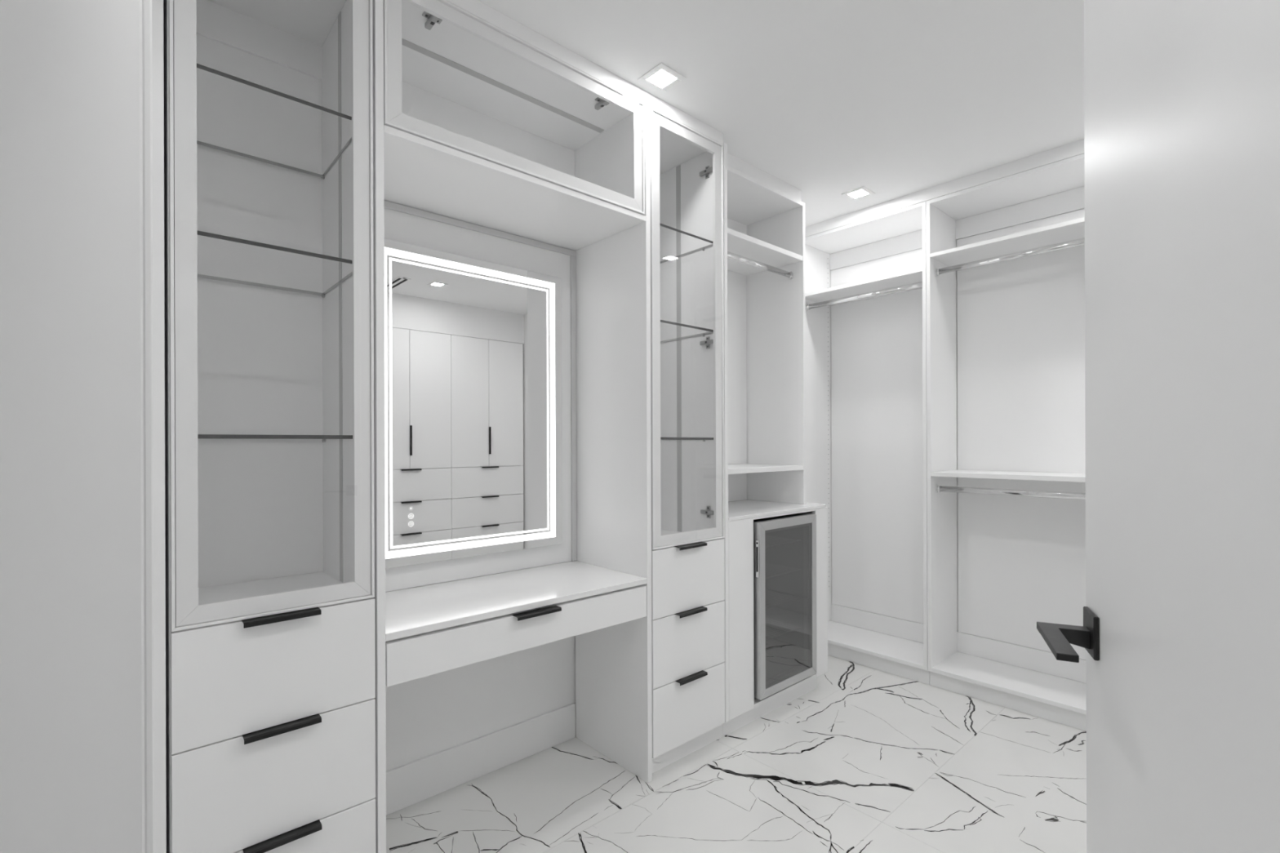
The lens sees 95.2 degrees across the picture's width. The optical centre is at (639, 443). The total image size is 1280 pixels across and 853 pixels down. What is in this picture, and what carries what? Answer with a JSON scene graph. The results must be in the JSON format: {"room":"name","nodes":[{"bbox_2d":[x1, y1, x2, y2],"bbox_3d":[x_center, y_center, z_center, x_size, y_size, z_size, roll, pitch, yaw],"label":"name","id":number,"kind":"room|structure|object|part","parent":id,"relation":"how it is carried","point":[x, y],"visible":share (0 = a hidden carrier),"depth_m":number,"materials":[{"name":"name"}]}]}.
{"room":"walk-in closet","nodes":[
{"label":"walk-in closet","id":0,"kind":"room"},
{"bbox_2d":[385,560,575,771],"bbox_3d":[-0.044,-0.024,2.835,3.681,2.588,0.120,0,0,-42],"label":"wall","id":1,"kind":"structure","parent":0,"point":[429,715],"depth_m":2.23,"materials":[{"name":"white paint"}]},
{"bbox_2d":[386,702,575,815],"bbox_3d":[-0.633,1.199,2.213,0.943,0.146,0.013,0,0,-42],"label":"baseboard","id":2,"kind":"structure","parent":1,"relation":"attached to","point":[412,783],"depth_m":2.21,"materials":[{"name":"white paint"}]},
{"bbox_2d":[386,655,1086,852],"bbox_3d":[0.620,1.293,0.774,5.450,0.050,4.070,0,0,-42],"label":"floor","id":3,"kind":"structure","parent":0,"point":[867,760],"depth_m":2.12,"materials":[{"name":"white tile"}]},
{"bbox_2d":[151,0,375,852],"bbox_3d":[-1.021,-0.001,1.536,0.489,2.549,0.485,0,0,-42],"label":"display cabinet","id":4,"kind":"object","parent":3,"relation":"on","point":[263,258],"visible":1,"depth_m":1.53,"materials":[{"name":"white laminate"}]},
{"bbox_3d":[-1.190,-0.001,1.401,0.056,2.549,0.461,0,0,-42],"label":"panel","id":5,"kind":"part","parent":4,"relation":"part of","materials":[{"name":"white laminate"}]},
{"bbox_3d":[-1.166,-0.042,1.436,0.013,2.467,0.440,0,0,-42],"label":"panel","id":6,"kind":"part","parent":4,"relation":"part of","materials":[{"name":"white laminate"}]},
{"bbox_3d":[-0.856,-0.429,1.395,0.400,1.650,0.004,0,0,-42],"label":"glass pane","id":7,"kind":"part","parent":4,"relation":"part of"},
{"bbox_3d":[-0.996,-0.428,1.281,0.039,1.650,0.013,0,0,-42],"label":"frame rail","id":8,"kind":"part","parent":4,"relation":"part of","materials":[{"name":"white wood"}]},
{"bbox_3d":[-1.157,-1.208,1.726,0.393,0.103,0.010,0,0,-42],"label":"rail","id":9,"kind":"part","parent":4,"relation":"part of","materials":[{"name":"white laminate"}]},
{"bbox_3d":[-1.159,-0.042,1.733,0.393,2.467,0.008,0,0,-42],"label":"panel","id":10,"kind":"part","parent":4,"relation":"part of","materials":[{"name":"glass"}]},
{"bbox_3d":[-0.860,-0.429,1.399,0.416,1.666,0.020,0,0,-42],"label":"door","id":11,"kind":"part","parent":4,"relation":"part of","materials":[{"name":"clear glass"}]},
{"bbox_3d":[-0.857,0.539,1.401,0.418,0.260,0.019,0,0,-42],"label":"drawer","id":12,"kind":"part","parent":4,"relation":"part of","materials":[{"name":"white laminate"}]},
{"bbox_3d":[-0.859,0.377,1.401,0.400,0.039,0.013,0,0,-42],"label":"frame rail","id":13,"kind":"part","parent":4,"relation":"part of","materials":[{"name":"white wood"}]},
{"bbox_3d":[-0.856,0.802,1.401,0.418,0.258,0.019,0,0,-42],"label":"drawer","id":14,"kind":"part","parent":4,"relation":"part of","materials":[{"name":"white laminate"}]},
{"bbox_2d":[196,63,351,177],"bbox_3d":[-1.012,-0.845,1.565,0.389,0.010,0.414,0,0,-42],"label":"glass shelf","id":15,"kind":"object","parent":4,"relation":"attached to","point":[205,146],"depth_m":1.71,"materials":[{"name":"grey"}]},
{"bbox_2d":[197,434,352,439],"bbox_3d":[-1.009,-0.015,1.565,0.389,0.010,0.414,0,0,-42],"label":"glass shelf","id":16,"kind":"object","parent":4,"relation":"attached to","point":[200,437],"depth_m":1.43,"materials":[{"name":"grey"}]},
{"bbox_2d":[197,230,352,295],"bbox_3d":[-1.011,-0.471,1.565,0.389,0.010,0.414,0,0,-42],"label":"glass shelf","id":17,"kind":"object","parent":4,"relation":"attached to","point":[204,277],"depth_m":1.70,"materials":[{"name":"grey"}]},
{"bbox_3d":[-1.017,-1.268,1.569,0.393,0.016,0.432,0,0,-42],"label":"panel","id":18,"kind":"part","parent":4,"relation":"part of","materials":[{"name":"white laminate"}]},
{"bbox_3d":[-0.849,0.413,1.387,0.158,0.012,0.034,0,0,-42],"label":"handle","id":19,"kind":"part","parent":4,"relation":"part of","materials":[{"name":"black metal"}]},
{"bbox_3d":[-0.847,0.938,1.387,0.158,0.012,0.034,0,0,-42],"label":"handle","id":20,"kind":"part","parent":4,"relation":"part of","materials":[{"name":"black metal"}]},
{"bbox_3d":[-0.848,0.676,1.387,0.158,0.012,0.034,0,0,-42],"label":"handle","id":21,"kind":"part","parent":4,"relation":"part of","materials":[{"name":"black metal"}]},
{"bbox_3d":[-0.855,1.063,1.401,0.418,0.257,0.019,0,0,-42],"label":"drawer","id":22,"kind":"part","parent":4,"relation":"part of","materials":[{"name":"white laminate"}]},
{"bbox_3d":[-0.864,-0.043,1.708,0.013,2.467,0.440,0,0,-42],"label":"panel","id":23,"kind":"part","parent":4,"relation":"part of","materials":[{"name":"white laminate"}]},
{"bbox_3d":[-0.727,-0.429,1.522,0.039,1.650,0.013,0,0,-42],"label":"frame rail","id":24,"kind":"part","parent":4,"relation":"part of","materials":[{"name":"white wood"}]},
{"bbox_2d":[372,0,652,852],"bbox_3d":[-0.472,-0.003,2.030,0.987,2.549,0.486,0,0,-42],"label":"vanity desk","id":25,"kind":"object","parent":3,"relation":"on","point":[602,597],"visible":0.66,"depth_m":2.22,"materials":[{"name":"white laminate"}]},
{"bbox_3d":[-0.839,-0.002,1.716,0.021,2.549,0.461,0,0,-42],"label":"panel","id":26,"kind":"part","parent":25,"relation":"part of","materials":[{"name":"white laminate"}]},
{"bbox_2d":[384,238,561,568],"bbox_3d":[-0.619,-0.134,2.193,0.758,1.110,0.032,0,0,-42],"label":"mirror","id":27,"kind":"object","parent":25,"relation":"attached to","point":[473,347],"visible":0.97,"depth_m":2.16,"materials":[{"name":"white mirror"}]},
{"bbox_3d":[-0.633,-0.160,2.208,0.944,1.333,0.008,0,0,-42],"label":"panel","id":28,"kind":"part","parent":25,"relation":"part of","materials":[{"name":"white laminate"}]},
{"bbox_3d":[-0.348,0.549,1.893,0.944,0.045,0.018,0,0,-42],"label":"rail","id":29,"kind":"part","parent":25,"relation":"part of","materials":[{"name":"white laminate"}]},
{"bbox_2d":[383,0,645,250],"bbox_3d":[-0.483,-1.053,2.037,0.943,0.449,0.463,0,0,-42],"label":"upper cabinet","id":30,"kind":"object","parent":25,"relation":"attached to","point":[483,126],"visible":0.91,"depth_m":1.99,"materials":[{"name":"white laminate"}]},
{"bbox_3d":[-0.666,-1.057,1.579,0.039,0.395,0.013,0,0,-42],"label":"frame rail","id":31,"kind":"part","parent":30,"relation":"part of","materials":[{"name":"white wood"}]},
{"bbox_3d":[-0.634,-1.054,2.206,0.943,0.413,0.008,0,0,-42],"label":"panel","id":32,"kind":"part","parent":30,"relation":"part of","materials":[{"name":"white laminate"}]},
{"bbox_3d":[-0.482,-0.838,2.038,0.943,0.020,0.461,0,0,-42],"label":"panel","id":33,"kind":"part","parent":30,"relation":"part of","materials":[{"name":"white laminate"}]},
{"bbox_3d":[-0.338,-0.880,1.872,0.918,0.039,0.013,0,0,-42],"label":"frame rail","id":34,"kind":"part","parent":30,"relation":"part of","materials":[{"name":"white wood"}]},
{"bbox_3d":[-0.491,-1.269,2.046,0.943,0.016,0.440,0,0,-42],"label":"panel","id":35,"kind":"part","parent":30,"relation":"part of","materials":[{"name":"white laminate"}]},
{"bbox_3d":[-0.339,-1.236,1.872,0.918,0.039,0.013,0,0,-42],"label":"frame rail","id":36,"kind":"part","parent":30,"relation":"part of","materials":[{"name":"white wood"}]},
{"bbox_3d":[-0.011,-1.059,2.166,0.039,0.395,0.013,0,0,-42],"label":"frame rail","id":37,"kind":"part","parent":30,"relation":"part of","materials":[{"name":"white wood"}]},
{"bbox_3d":[-0.331,0.591,1.874,0.938,0.113,0.019,0,0,-42],"label":"drawer","id":38,"kind":"part","parent":25,"relation":"part of","materials":[{"name":"white laminate"}]},
{"bbox_2d":[385,560,647,641],"bbox_3d":[-0.476,0.516,2.036,0.944,0.020,0.454,0,0,-42],"label":"countertop","id":39,"kind":"structure","parent":25,"relation":"on","point":[411,611],"depth_m":1.96,"materials":[{"name":"white stone"}]},
{"bbox_3d":[-0.326,0.538,1.855,0.160,0.012,0.034,0,0,-42],"label":"handle","id":40,"kind":"part","parent":25,"relation":"part of","materials":[{"name":"black metal"}]},
{"bbox_3d":[-0.120,-0.004,2.360,0.022,2.549,0.461,0,0,-42],"label":"panel","id":41,"kind":"part","parent":25,"relation":"part of","materials":[{"name":"white laminate"}]},
{"bbox_2d":[649,107,728,773],"bbox_3d":[0.064,-0.005,2.509,0.449,2.549,0.485,0,0,-42],"label":"display cabinet","id":42,"kind":"object","parent":3,"relation":"on","point":[689,366],"visible":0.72,"depth_m":2.47,"materials":[{"name":"white laminate"}]},
{"bbox_3d":[0.059,-0.432,2.226,0.039,1.650,0.013,0,0,-42],"label":"frame rail","id":43,"kind":"part","parent":42,"relation":"part of","materials":[{"name":"white wood"}]},
{"bbox_3d":[0.039,-1.271,2.515,0.387,0.016,0.432,0,0,-42],"label":"panel","id":44,"kind":"part","parent":42,"relation":"part of","materials":[{"name":"white laminate"}]},
{"bbox_2d":[659,222,712,263],"bbox_3d":[0.044,-0.849,2.512,0.383,0.010,0.414,0,0,-42],"label":"glass shelf","id":45,"kind":"object","parent":42,"relation":"attached to","point":[707,246],"depth_m":2.59,"materials":[{"name":"grey"}]},
{"bbox_3d":[0.190,-0.046,2.652,0.013,2.467,0.440,0,0,-42],"label":"panel","id":46,"kind":"part","parent":42,"relation":"part of","materials":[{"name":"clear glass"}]},
{"bbox_2d":[660,437,713,439],"bbox_3d":[0.047,-0.019,2.512,0.383,0.010,0.414,0,0,-42],"label":"glass shelf","id":47,"kind":"object","parent":42,"relation":"attached to","point":[661,438],"depth_m":2.36,"materials":[{"name":"grey"}]},
{"bbox_2d":[660,320,713,342],"bbox_3d":[0.045,-0.475,2.512,0.383,0.010,0.414,0,0,-42],"label":"glass shelf","id":48,"kind":"object","parent":42,"relation":"attached to","point":[700,334],"depth_m":2.58,"materials":[{"name":"grey"}]},
{"bbox_3d":[0.190,-1.238,2.347,0.400,0.039,0.013,0,0,-42],"label":"frame rail","id":49,"kind":"part","parent":42,"relation":"part of","materials":[{"name":"white wood"}]},
{"bbox_3d":[0.195,-0.432,2.345,0.416,1.666,0.020,0,0,-42],"label":"door","id":50,"kind":"part","parent":42,"relation":"part of","materials":[{"name":"clear glass"}]},
{"bbox_3d":[0.198,0.798,2.346,0.418,0.258,0.019,0,0,-42],"label":"drawer","id":51,"kind":"part","parent":42,"relation":"part of","materials":[{"name":"white laminate"}]},
{"bbox_3d":[0.197,0.535,2.346,0.418,0.260,0.019,0,0,-42],"label":"drawer","id":52,"kind":"part","parent":42,"relation":"part of","materials":[{"name":"white laminate"}]},
{"bbox_3d":[0.196,0.373,2.347,0.400,0.039,0.013,0,0,-42],"label":"frame rail","id":53,"kind":"part","parent":42,"relation":"part of","materials":[{"name":"white wood"}]},
{"bbox_3d":[0.199,1.059,2.346,0.418,0.257,0.019,0,0,-42],"label":"drawer","id":54,"kind":"part","parent":42,"relation":"part of","materials":[{"name":"white laminate"}]},
{"bbox_3d":[0.202,0.409,2.329,0.158,0.012,0.034,0,0,-42],"label":"handle","id":55,"kind":"part","parent":42,"relation":"part of","materials":[{"name":"black metal"}]},
{"bbox_3d":[0.203,0.673,2.329,0.158,0.012,0.034,0,0,-42],"label":"handle","id":56,"kind":"part","parent":42,"relation":"part of","materials":[{"name":"black metal"}]},
{"bbox_3d":[0.204,0.935,2.329,0.158,0.012,0.034,0,0,-42],"label":"handle","id":57,"kind":"part","parent":42,"relation":"part of","materials":[{"name":"black metal"}]},
{"bbox_3d":[0.327,-0.433,2.467,0.039,1.650,0.013,0,0,-42],"label":"frame rail","id":58,"kind":"part","parent":42,"relation":"part of","materials":[{"name":"white wood"}]},
{"bbox_3d":[0.215,-0.046,2.660,0.022,2.468,0.461,0,0,-42],"label":"panel","id":59,"kind":"part","parent":42,"relation":"part of","materials":[{"name":"white laminate"}]},
{"bbox_2d":[722,499,827,737],"bbox_3d":[0.523,0.793,2.934,0.798,0.951,0.466,0,0,-42],"label":"cabinet","id":60,"kind":"object","parent":3,"relation":"on","point":[744,708],"depth_m":2.60,"materials":[{"name":"white laminate"}]},
{"bbox_3d":[0.438,0.760,2.562,0.174,0.854,0.020,0,0,-42],"label":"filler panel","id":61,"kind":"part","parent":60,"relation":"part of","materials":[{"name":"white laminate"}]},
{"bbox_2d":[727,165,805,504],"bbox_3d":[0.466,-0.465,2.933,0.716,1.564,0.377,0,0,-42],"label":"open shelving unit","id":62,"kind":"object","parent":60,"relation":"on","point":[766,346],"visible":0.54,"depth_m":3.14,"materials":[{"name":"white laminate"}]},
{"bbox_3d":[0.346,-1.097,3.063,0.679,0.258,0.009,0,0,-42],"label":"rail","id":63,"kind":"part","parent":62,"relation":"part of","materials":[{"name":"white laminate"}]},
{"bbox_3d":[0.347,-0.313,3.063,0.675,1.261,0.007,0,0,-42],"label":"panel","id":64,"kind":"part","parent":62,"relation":"part of","materials":[{"name":"white laminate"}]},
{"bbox_3d":[0.543,-0.882,2.845,0.671,0.030,0.015,0,0,-42],"label":"hanging rod","id":65,"kind":"part","parent":62,"relation":"part of","materials":[{"name":"silver metal"}]},
{"bbox_2d":[727,152,801,201],"bbox_3d":[0.569,-1.284,2.814,0.714,0.072,0.020,0,0,-42],"label":"trim","id":66,"kind":"structure","parent":62,"relation":"on","point":[734,162],"depth_m":2.82,"materials":[{"name":"white laminate"}]},
{"bbox_3d":[0.463,-1.237,2.932,0.679,0.020,0.377,0,0,-42],"label":"panel","id":67,"kind":"part","parent":62,"relation":"part of","materials":[{"name":"white laminate"}]},
{"bbox_2d":[727,227,802,275],"bbox_3d":[0.469,-0.955,2.927,0.679,0.025,0.360,0,0,-42],"label":"shelf","id":68,"kind":"object","parent":62,"relation":"attached to","point":[739,243],"depth_m":2.94,"materials":[{"name":"white laminate"}]},
{"bbox_2d":[728,463,803,474],"bbox_3d":[0.473,0.127,2.926,0.679,0.023,0.358,0,0,-42],"label":"shelf","id":69,"kind":"object","parent":62,"relation":"attached to","point":[733,468],"depth_m":2.91,"materials":[{"name":"white laminate"}]},
{"bbox_3d":[0.726,-0.466,3.165,0.019,1.564,0.377,0,0,-42],"label":"panel","id":70,"kind":"part","parent":62,"relation":"part of","materials":[{"name":"white laminate"}]},
{"bbox_2d":[728,499,826,520],"bbox_3d":[0.522,0.325,2.934,0.798,0.015,0.466,0,0,-42],"label":"countertop","id":71,"kind":"structure","parent":60,"relation":"on","point":[745,508],"depth_m":2.86,"materials":[{"name":"white stone"}]},
{"bbox_3d":[0.692,0.337,2.791,0.510,0.009,0.020,0,0,-42],"label":"rail","id":72,"kind":"part","parent":60,"relation":"part of","materials":[{"name":"white laminate"}]},
{"bbox_2d":[753,513,817,700],"bbox_3d":[0.553,0.762,2.926,0.470,0.814,0.458,0,0,-42],"label":"fridge","id":73,"kind":"object","parent":60,"relation":"on","point":[785,651],"visible":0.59,"depth_m":2.73,"materials":[{"name":"grey glass"}]},
{"bbox_3d":[0.525,0.517,2.610,0.007,0.166,0.016,0,0,-42],"label":"handle","id":74,"kind":"part","parent":73,"relation":"part of","materials":[{"name":"silver metal"}]},
{"bbox_3d":[0.705,0.750,2.762,0.386,0.714,0.005,0,0,-42],"label":"glass pane","id":75,"kind":"part","parent":73,"relation":"part of","materials":[{"name":"black glass"}]},
{"bbox_3d":[0.695,1.177,2.791,0.510,0.018,0.020,0,0,-42],"label":"rail","id":76,"kind":"part","parent":60,"relation":"part of","materials":[{"name":"white laminate"}]},
{"bbox_3d":[0.806,0.759,3.203,0.018,0.854,0.442,0,0,-42],"label":"panel","id":77,"kind":"part","parent":60,"relation":"part of","materials":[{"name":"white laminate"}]},
{"bbox_3d":[0.925,0.758,2.999,0.113,0.854,0.020,0,0,-42],"label":"filler panel","id":78,"kind":"part","parent":60,"relation":"part of","materials":[{"name":"white laminate"}]},
{"bbox_2d":[804,201,929,684],"bbox_3d":[1.370,0.002,3.449,0.365,2.526,0.771,0,0,-42],"label":"wardrobe","id":79,"kind":"object","parent":3,"relation":"on","point":[866,452],"visible":0.83,"depth_m":3.59,"materials":[{"name":"white laminate"}]},
{"bbox_3d":[1.119,-0.038,3.729,0.365,2.445,0.019,0,0,-42],"label":"panel","id":80,"kind":"part","parent":79,"relation":"part of","materials":[{"name":"white laminate"}]},
{"bbox_3d":[1.360,-1.252,3.444,0.350,0.018,0.733,0,0,-42],"label":"panel","id":81,"kind":"part","parent":79,"relation":"part of","materials":[{"name":"white laminate"}]},
{"bbox_2d":[804,267,922,306],"bbox_3d":[1.363,-0.911,3.445,0.351,0.020,0.732,0,0,-42],"label":"shelf","id":82,"kind":"object","parent":79,"relation":"attached to","point":[913,276],"depth_m":3.42,"materials":[{"name":"white laminate"}]},
{"bbox_3d":[1.288,-0.852,3.378,0.015,0.030,0.725,0,0,-42],"label":"hanging rod","id":83,"kind":"part","parent":79,"relation":"part of","materials":[{"name":"silver metal"}]},
{"bbox_2d":[827,621,923,669],"bbox_3d":[1.369,1.174,3.444,0.350,0.020,0.733,0,0,-42],"label":"shelf","id":84,"kind":"object","parent":79,"relation":"attached to","point":[870,642],"depth_m":3.41,"materials":[{"name":"white laminate"}]},
{"bbox_3d":[1.494,-1.190,3.564,0.008,0.106,0.733,0,0,-42],"label":"rail","id":85,"kind":"part","parent":79,"relation":"part of","materials":[{"name":"white laminate"}]},
{"bbox_3d":[1.502,1.109,3.564,0.008,0.110,0.733,0,0,-42],"label":"rail","id":86,"kind":"part","parent":79,"relation":"part of","materials":[{"name":"white laminate"}]},
{"bbox_3d":[1.500,-0.042,3.566,0.005,2.187,0.727,0,0,-42],"label":"panel","id":87,"kind":"part","parent":79,"relation":"part of","materials":[{"name":"white laminate"}]},
{"bbox_3d":[1.621,-0.039,3.169,0.365,2.445,0.019,0,0,-42],"label":"panel","id":88,"kind":"part","parent":79,"relation":"part of","materials":[{"name":"white laminate"}]},
{"bbox_2d":[925,153,1086,731],"bbox_3d":[1.947,0.000,2.805,0.365,2.526,0.954,0,0,-42],"label":"wardrobe","id":89,"kind":"object","parent":3,"relation":"on","point":[1006,436],"visible":0.57,"depth_m":3.02,"materials":[{"name":"white laminate"}]},
{"bbox_3d":[1.635,-0.039,3.154,0.365,2.445,0.019,0,0,-42],"label":"panel","id":90,"kind":"part","parent":89,"relation":"part of","materials":[{"name":"white laminate"}]},
{"bbox_2d":[804,138,1084,237],"bbox_3d":[1.540,-1.293,2.990,0.020,0.061,1.766,0,0,-42],"label":"trim","id":91,"kind":"structure","parent":89,"relation":"on","point":[1077,148],"depth_m":2.93,"materials":[{"name":"white laminate"}]},
{"bbox_3d":[1.937,-1.254,2.800,0.350,0.018,0.916,0,0,-42],"label":"panel","id":92,"kind":"part","parent":89,"relation":"part of","materials":[{"name":"white laminate"}]},
{"bbox_2d":[929,217,1084,266],"bbox_3d":[1.939,-0.976,2.801,0.351,0.018,0.916,0,0,-42],"label":"shelf","id":93,"kind":"object","parent":89,"relation":"attached to","point":[1073,229],"depth_m":2.86,"materials":[{"name":"white laminate"}]},
{"bbox_2d":[930,470,1085,482],"bbox_3d":[1.943,0.158,2.801,0.351,0.022,0.916,0,0,-42],"label":"shelf","id":94,"kind":"object","parent":89,"relation":"attached to","point":[1079,476],"depth_m":2.85,"materials":[{"name":"white laminate"}]},
{"bbox_2d":[931,652,1086,715],"bbox_3d":[1.946,1.172,2.800,0.350,0.020,0.916,0,0,-42],"label":"shelf","id":95,"kind":"object","parent":89,"relation":"attached to","point":[1063,693],"depth_m":2.88,"materials":[{"name":"white laminate"}]},
{"bbox_3d":[1.865,-0.902,2.734,0.015,0.030,0.908,0,0,-42],"label":"hanging rod","id":96,"kind":"part","parent":89,"relation":"part of","materials":[{"name":"silver metal"}]},
{"bbox_3d":[1.869,0.237,2.734,0.015,0.030,0.908,0,0,-42],"label":"hanging rod","id":97,"kind":"part","parent":89,"relation":"part of","materials":[{"name":"silver metal"}]},
{"bbox_3d":[2.071,-1.192,2.920,0.008,0.106,0.916,0,0,-42],"label":"rail","id":98,"kind":"part","parent":89,"relation":"part of","materials":[{"name":"white laminate"}]},
{"bbox_3d":[2.077,-0.044,2.922,0.005,2.187,0.910,0,0,-42],"label":"panel","id":99,"kind":"part","parent":89,"relation":"part of","materials":[{"name":"white laminate"}]},
{"bbox_3d":[2.079,1.107,2.920,0.008,0.110,0.916,0,0,-42],"label":"rail","id":100,"kind":"part","parent":89,"relation":"part of","materials":[{"name":"white laminate"}]},
{"bbox_2d":[478,0,1084,226],"bbox_3d":[0.588,-1.370,0.800,5.450,0.100,4.100,0,0,-42],"label":"ceiling","id":101,"kind":"structure","parent":0,"point":[828,99],"depth_m":2.09,"materials":[{"name":"white paint"}]},
{"bbox_2d":[445,0,723,144],"bbox_3d":[-0.360,-1.292,1.854,1.903,0.050,0.018,0,0,-42],"label":"trim","id":102,"kind":"structure","parent":101,"relation":"attached to","point":[477,8],"depth_m":1.98,"materials":[{"name":"white laminate"}]},
{"bbox_2d":[637,62,686,93],"bbox_3d":[0.079,-1.316,2.107,0.125,0.004,0.125,0,0,-42],"label":"recessed light","id":103,"kind":"object","parent":101,"relation":"in","point":[661,77],"visible":1,"depth_m":2.10,"materials":[{"name":"white paint"}]},
{"bbox_2d":[647,69,675,87],"bbox_3d":[0.079,-1.317,2.107,0.077,0.003,0.077,0,0,-42],"label":"diffuser","id":104,"kind":"object","parent":103,"relation":"attached to","point":[657,77],"depth_m":2.11,"materials":[{"name":"white plastic"}]},
{"bbox_2d":[841,186,875,200],"bbox_3d":[1.153,-1.320,3.086,0.125,0.004,0.125,0,0,-42],"label":"recessed light","id":105,"kind":"object","parent":101,"relation":"in","point":[861,192],"visible":1,"depth_m":3.08,"materials":[{"name":"white plastic"}]},
{"bbox_2d":[848,189,867,198],"bbox_3d":[1.153,-1.320,3.086,0.077,0.003,0.077,0,0,-42],"label":"diffuser","id":106,"kind":"object","parent":105,"relation":"attached to","point":[857,193],"depth_m":3.09,"materials":[{"name":"white plastic"}]},
{"bbox_2d":[833,186,1085,683],"bbox_3d":[2.421,-0.032,2.392,0.600,2.588,3.830,0,0,-42],"label":"wall","id":107,"kind":"structure","parent":0,"point":[1079,187],"depth_m":3.19,"materials":[{"name":"white paint"}]},
{"bbox_2d":[1036,0,1279,852],"bbox_3d":[0.348,0.240,0.319,0.095,2.042,0.898,0,0,26],"label":"door","id":108,"kind":"structure","parent":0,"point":[1180,633],"depth_m":0.45,"materials":[{"name":"white paint"}]},
{"bbox_3d":[0.484,0.229,0.654,0.050,0.021,0.119,0,0,26],"label":"lever","id":109,"kind":"part","parent":108,"relation":"part of","materials":[{"name":"black metal"}]},
{"bbox_3d":[0.530,0.223,0.687,0.005,0.050,0.050,0,0,26],"label":"handle","id":110,"kind":"part","parent":108,"relation":"part of","materials":[{"name":"black metal"}]},
{"bbox_3d":[-0.146,-0.024,0.091,0.134,2.588,4.070,0,0,-42],"label":"wall","id":111,"kind":"structure","parent":0,"visible":0},
{"bbox_2d":[0,0,155,852],"bbox_3d":[-0.209,0.201,0.168,0.141,2.140,1.070,0,0,-42],"label":"wall panel","id":112,"kind":"object","parent":111,"relation":"attached to","point":[77,580],"depth_m":0.52,"materials":[{"name":"white paint"}]}
]}

